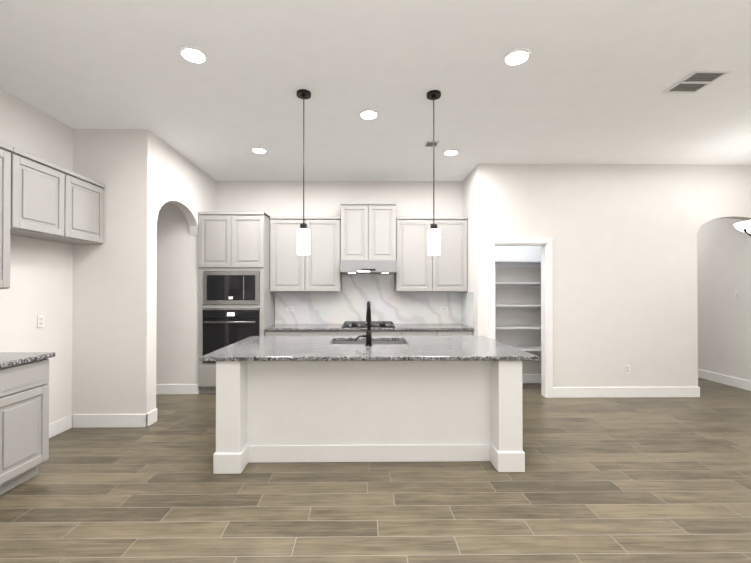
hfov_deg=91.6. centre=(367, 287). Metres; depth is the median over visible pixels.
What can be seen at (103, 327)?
wall
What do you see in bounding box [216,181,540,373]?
wall
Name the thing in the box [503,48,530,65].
recessed light
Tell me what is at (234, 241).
tall cabinet
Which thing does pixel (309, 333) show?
base cabinet
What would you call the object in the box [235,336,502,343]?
island countertop
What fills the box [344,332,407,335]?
base cabinet
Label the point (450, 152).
recessed light
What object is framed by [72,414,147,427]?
baseboard
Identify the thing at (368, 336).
faucet
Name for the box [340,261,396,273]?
range hood
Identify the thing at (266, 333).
base cabinet
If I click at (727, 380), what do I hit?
baseboard
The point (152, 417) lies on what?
baseboard
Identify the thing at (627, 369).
outlet
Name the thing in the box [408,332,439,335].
base cabinet
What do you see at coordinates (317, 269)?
upper cabinet
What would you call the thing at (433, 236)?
pendant light
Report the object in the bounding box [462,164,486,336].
wall
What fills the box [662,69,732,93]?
ceiling vent
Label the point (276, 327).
countertop
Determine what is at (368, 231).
upper cabinet
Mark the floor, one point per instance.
(639, 480)
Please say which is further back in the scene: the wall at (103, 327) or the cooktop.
the cooktop
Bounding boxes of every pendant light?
[297,89,310,254]
[427,90,440,254]
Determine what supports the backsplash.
attached to the wall at (326, 198)
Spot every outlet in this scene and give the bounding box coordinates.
[37,315,43,327]
[286,307,293,310]
[440,307,447,310]
[625,365,629,373]
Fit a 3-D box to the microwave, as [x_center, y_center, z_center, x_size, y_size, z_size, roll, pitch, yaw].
[-1.892,0.001,5.337,0.774,0.464,0.608,0,0,-1]
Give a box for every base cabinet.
[0,368,3,494]
[4,356,54,492]
[265,332,307,335]
[308,332,343,335]
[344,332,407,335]
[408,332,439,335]
[440,332,472,335]
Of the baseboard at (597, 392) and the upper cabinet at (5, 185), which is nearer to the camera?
the upper cabinet at (5, 185)
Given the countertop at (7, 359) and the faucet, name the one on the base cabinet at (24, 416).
the countertop at (7, 359)
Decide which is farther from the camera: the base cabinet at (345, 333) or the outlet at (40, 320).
the base cabinet at (345, 333)
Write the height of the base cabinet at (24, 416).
0.915 m
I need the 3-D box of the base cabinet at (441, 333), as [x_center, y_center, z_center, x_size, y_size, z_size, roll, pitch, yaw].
[1.189,1.034,5.396,0.575,0.885,0.603,0,0,-1]
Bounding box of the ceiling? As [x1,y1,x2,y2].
[0,0,750,180]
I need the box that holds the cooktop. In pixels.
[342,321,394,326]
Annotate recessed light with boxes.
[179,45,207,63]
[251,147,266,153]
[359,109,378,119]
[443,149,458,155]
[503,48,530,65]
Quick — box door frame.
[489,238,552,397]
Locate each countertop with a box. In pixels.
[0,352,54,367]
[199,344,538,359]
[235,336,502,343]
[264,324,473,331]
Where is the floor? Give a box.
[0,378,750,562]
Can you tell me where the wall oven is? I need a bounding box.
[203,308,259,362]
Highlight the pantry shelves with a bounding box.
[495,260,540,350]
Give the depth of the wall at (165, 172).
4.00 m
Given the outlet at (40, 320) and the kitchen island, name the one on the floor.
the kitchen island
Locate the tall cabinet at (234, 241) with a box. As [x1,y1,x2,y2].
[198,212,274,392]
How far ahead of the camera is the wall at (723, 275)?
5.62 m
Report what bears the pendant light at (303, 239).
hanging from the ceiling
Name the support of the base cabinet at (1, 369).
on the floor
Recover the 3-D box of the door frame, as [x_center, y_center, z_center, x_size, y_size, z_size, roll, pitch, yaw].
[2.057,0.401,4.965,0.855,2.145,0.140,0,0,-1]
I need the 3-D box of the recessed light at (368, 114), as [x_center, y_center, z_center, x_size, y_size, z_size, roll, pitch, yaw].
[0.010,-1.679,3.537,0.190,0.016,0.190,0,0,-1]
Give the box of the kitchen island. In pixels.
[211,340,526,473]
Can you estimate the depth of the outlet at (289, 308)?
5.66 m
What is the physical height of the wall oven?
0.749 m
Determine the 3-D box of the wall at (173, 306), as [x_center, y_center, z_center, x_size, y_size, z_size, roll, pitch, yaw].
[-3.597,-0.101,5.127,2.260,3.150,0.120,0,0,-1]
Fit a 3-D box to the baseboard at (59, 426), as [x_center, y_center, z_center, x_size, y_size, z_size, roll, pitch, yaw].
[-3.100,1.393,3.354,0.016,0.140,0.944,0,0,-1]
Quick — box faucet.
[355,301,371,345]
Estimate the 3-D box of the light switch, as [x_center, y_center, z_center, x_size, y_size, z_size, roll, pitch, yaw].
[5.482,0.086,5.420,0.013,0.120,0.070,0,0,-1]
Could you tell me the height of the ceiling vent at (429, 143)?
0.012 m
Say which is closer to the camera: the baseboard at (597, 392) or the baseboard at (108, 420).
the baseboard at (108, 420)
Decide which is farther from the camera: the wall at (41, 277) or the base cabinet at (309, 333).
the base cabinet at (309, 333)
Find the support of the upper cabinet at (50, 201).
attached to the wall at (41, 277)
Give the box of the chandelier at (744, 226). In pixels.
[734,220,750,235]
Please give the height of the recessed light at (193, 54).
0.016 m
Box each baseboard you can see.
[49,415,71,437]
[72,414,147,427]
[146,408,156,426]
[156,384,198,394]
[522,374,699,397]
[698,369,750,390]
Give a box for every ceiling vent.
[424,141,439,146]
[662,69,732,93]
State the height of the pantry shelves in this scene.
1.365 m
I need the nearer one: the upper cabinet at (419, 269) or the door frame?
the door frame
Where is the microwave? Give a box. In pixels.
[203,271,259,304]
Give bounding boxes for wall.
[0,88,72,423]
[72,129,135,414]
[135,129,215,413]
[156,202,190,383]
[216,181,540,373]
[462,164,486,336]
[487,164,750,386]
[697,218,750,380]
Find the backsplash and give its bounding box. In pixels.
[275,274,473,327]
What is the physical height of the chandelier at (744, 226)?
1.205 m
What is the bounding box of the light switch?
[735,290,738,297]
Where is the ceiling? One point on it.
(589, 81)
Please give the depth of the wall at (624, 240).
4.93 m
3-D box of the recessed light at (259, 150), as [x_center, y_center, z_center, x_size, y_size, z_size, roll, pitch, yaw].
[-1.320,-1.672,4.442,0.190,0.016,0.190,0,0,-1]
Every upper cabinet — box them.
[0,142,12,288]
[10,147,104,244]
[270,216,341,291]
[340,202,395,260]
[395,217,467,291]
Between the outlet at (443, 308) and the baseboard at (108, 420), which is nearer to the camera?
the baseboard at (108, 420)
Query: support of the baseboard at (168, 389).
attached to the wall at (173, 306)

